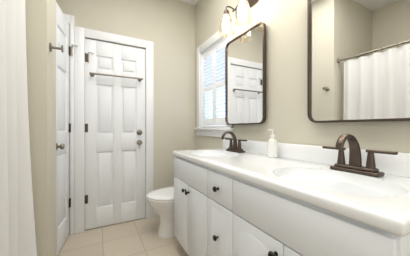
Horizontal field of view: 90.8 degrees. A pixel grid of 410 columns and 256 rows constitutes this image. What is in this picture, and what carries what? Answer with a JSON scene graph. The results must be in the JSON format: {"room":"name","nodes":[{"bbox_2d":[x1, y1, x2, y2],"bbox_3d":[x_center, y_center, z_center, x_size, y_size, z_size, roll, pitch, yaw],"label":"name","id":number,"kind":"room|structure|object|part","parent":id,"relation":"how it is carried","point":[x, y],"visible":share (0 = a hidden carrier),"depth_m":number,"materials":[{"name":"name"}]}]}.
{"room":"bathroom","nodes":[
{"label":"bathroom","id":0,"kind":"room"},
{"bbox_2d":[25,0,55,255],"bbox_3d":[-1.412,-0.285,1.005,1.050,2.740,0.280,0,0,-28],"label":"wall","id":1,"kind":"structure","parent":0,"point":[40,37],"depth_m":1.12,"materials":[{"name":"paint"}]},
{"bbox_2d":[0,0,36,255],"bbox_3d":[-0.581,0.070,0.444,0.126,1.830,1.486,0,0,-28],"label":"shower curtain","id":2,"kind":"object","parent":1,"relation":"attached to","point":[17,231],"visible":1,"depth_m":0.86,"materials":[{"name":"white fabric"}]},
{"bbox_2d":[49,43,63,52],"bbox_3d":[-0.891,-0.480,1.214,0.066,0.052,0.052,0,0,-28],"label":"robe hook","id":3,"kind":"object","parent":1,"relation":"attached to","point":[51,47],"visible":1,"depth_m":1.21,"materials":[{"name":"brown metal"}]},
{"bbox_2d":[57,216,187,255],"bbox_3d":[-0.653,1.135,1.142,2.680,0.100,4.310,0,0,-28],"label":"floor","id":4,"kind":"structure","parent":0,"point":[138,237],"depth_m":1.91,"materials":[{"name":"tile"}]},
{"bbox_2d":[147,186,174,237],"bbox_3d":[-0.252,0.698,2.154,0.722,0.775,0.480,0,0,-28],"label":"toilet","id":5,"kind":"object","parent":4,"relation":"on","point":[161,201],"visible":0.33,"depth_m":1.99,"materials":[{"name":"white ceramic"}]},
{"bbox_3d":[-0.330,0.684,2.112,0.544,0.050,0.394,0,0,-28],"label":"seat","id":6,"kind":"part","parent":5,"relation":"part of","materials":[{"name":"white ceramic"}]},
{"bbox_2d":[174,155,409,255],"bbox_3d":[0.307,0.665,1.258,0.587,0.840,1.534,0,0,-28],"label":"bathroom vanity","id":7,"kind":"object","parent":4,"relation":"on","point":[234,196],"depth_m":0.86,"materials":[{"name":"white wood"}]},
{"bbox_2d":[173,147,409,242],"bbox_3d":[0.319,0.225,1.265,0.561,0.040,1.564,0,0,-28],"label":"countertop","id":8,"kind":"structure","parent":7,"relation":"on","point":[373,196],"depth_m":0.84,"materials":[{"name":"white stone"}]},
{"bbox_2d":[221,131,247,152],"bbox_3d":[0.213,0.115,1.718,0.171,0.178,0.297,0,0,-28],"label":"faucet","id":9,"kind":"object","parent":8,"relation":"on","point":[233,148],"depth_m":1.72,"materials":[{"name":"brown metal"}]},
{"bbox_2d":[268,129,277,157],"bbox_3d":[0.471,0.105,1.417,0.073,0.197,0.066,0,0,-28],"label":"soap dispenser","id":10,"kind":"object","parent":8,"relation":"on","point":[272,147],"visible":1,"depth_m":1.40,"materials":[{"name":"white plastic"}]},
{"bbox_2d":[322,133,398,177],"bbox_3d":[0.645,0.115,0.906,0.171,0.178,0.297,0,0,-28],"label":"faucet","id":11,"kind":"object","parent":8,"relation":"on","point":[355,168],"depth_m":0.91,"materials":[{"name":"brown metal"}]},
{"bbox_2d":[56,0,194,189],"bbox_3d":[-0.937,-0.285,2.367,1.992,2.740,0.120,0,0,-28],"label":"wall","id":12,"kind":"structure","parent":0,"point":[170,29],"depth_m":2.53,"materials":[{"name":"paint"}]},
{"bbox_2d":[56,2,70,255],"bbox_3d":[-1.310,0.013,1.827,0.156,2.129,0.461,0,0,-20],"label":"door leaf","id":13,"kind":"structure","parent":12,"relation":"in","point":[62,134],"depth_m":1.84,"materials":[{"name":"white wood"}]},
{"bbox_3d":[-1.252,0.155,1.667,0.156,0.060,0.060,0,0,-20],"label":"linen door hardware","id":14,"kind":"part","parent":13,"relation":"part of","materials":[{"name":"silver metal"}]},
{"bbox_3d":[-1.360,-0.010,2.033,0.016,1.620,0.038,0,0,-28],"label":"linen door hinges","id":15,"kind":"part","parent":13,"relation":"part of","materials":[{"name":"brown metal"}]},
{"bbox_2d":[63,13,73,234],"bbox_3d":[-1.621,-0.033,1.994,0.568,2.235,0.138,0,0,-28],"label":"door frame","id":16,"kind":"structure","parent":12,"relation":"attached to","point":[70,19],"depth_m":2.06,"materials":[{"name":"white wood"}]},
{"bbox_2d":[74,26,153,233],"bbox_3d":[-1.011,0.020,2.317,0.810,2.130,0.138,0,0,-28],"label":"trim","id":17,"kind":"structure","parent":12,"relation":"attached to","point":[80,34],"depth_m":2.11,"materials":[{"name":"white wood"}]},
{"bbox_2d":[85,38,144,229],"bbox_3d":[-0.985,0.065,2.260,0.632,2.025,0.111,0,0,-28],"label":"closet door leaf","id":18,"kind":"structure","parent":12,"relation":"in","point":[115,155],"depth_m":2.27,"materials":[{"name":"white wood"}]},
{"bbox_3d":[-1.255,0.005,2.132,0.035,1.590,0.012,0,0,-28],"label":"closet door hinges","id":19,"kind":"part","parent":18,"relation":"part of","materials":[{"name":"brown metal"}]},
{"bbox_3d":[-0.978,-0.303,2.243,0.557,1.006,0.076,0,0,-28],"label":"closet door hardware","id":20,"kind":"part","parent":18,"relation":"part of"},
{"bbox_2d":[180,0,198,4],"bbox_3d":[-0.653,-1.705,1.142,2.680,0.100,4.310,0,0,-28],"label":"ceiling","id":21,"kind":"structure","parent":0,"point":[193,2],"depth_m":2.64,"materials":[{"name":"white paint"}]},
{"bbox_2d":[195,0,409,152],"bbox_3d":[0.690,-0.285,1.301,0.120,2.740,3.290,0,0,-28],"label":"wall","id":22,"kind":"structure","parent":0,"point":[287,120],"depth_m":1.40,"materials":[{"name":"paint"}]},
{"bbox_2d":[195,26,233,137],"bbox_3d":[0.123,-0.475,2.318,0.165,1.140,0.798,0,0,-28],"label":"window","id":23,"kind":"structure","parent":22,"relation":"in","point":[201,48],"depth_m":2.48,"materials":[{"name":"white wood"}]},
{"bbox_2d":[202,37,225,127],"bbox_3d":[0.116,-0.479,2.327,0.044,0.948,0.596,0,0,-28],"label":"window shutters","id":24,"kind":"object","parent":23,"relation":"attached to","point":[213,69],"visible":0.83,"depth_m":2.31,"materials":[{"name":"white wood"}]},
{"bbox_2d":[218,0,258,36],"bbox_3d":[0.278,-0.990,1.722,0.210,0.300,0.382,0,0,-28],"label":"sconce","id":25,"kind":"object","parent":22,"relation":"attached to","point":[243,8],"visible":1,"depth_m":1.68,"materials":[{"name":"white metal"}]},
{"bbox_2d":[225,22,265,124],"bbox_3d":[0.343,-0.428,1.775,0.046,0.797,0.523,0,0,-28],"label":"mirror","id":26,"kind":"object","parent":22,"relation":"attached to","point":[245,77],"visible":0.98,"depth_m":1.73,"materials":[{"name":"brown"}]},
{"bbox_2d":[223,139,409,178],"bbox_3d":[0.558,0.156,1.392,0.020,0.101,1.564,0,0,-28],"label":"backsplash","id":27,"kind":"structure","parent":22,"relation":"attached to","point":[387,162],"depth_m":1.01,"materials":[{"name":"white stone"}]},
{"bbox_2d":[307,0,409,122],"bbox_3d":[0.758,-0.428,0.994,0.046,0.797,0.523,0,0,-28],"label":"mirror","id":28,"kind":"object","parent":22,"relation":"attached to","point":[358,60],"visible":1,"depth_m":0.99,"materials":[{"name":"brown mirror"}]},
{"label":"outside","id":29,"kind":"structure","parent":0,"visible":0},
{"bbox_2d":[209,87,224,117],"bbox_3d":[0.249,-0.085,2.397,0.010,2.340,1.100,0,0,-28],"label":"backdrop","id":30,"kind":"structure","parent":29,"point":[223,109],"depth_m":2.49,"materials":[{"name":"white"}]}
]}

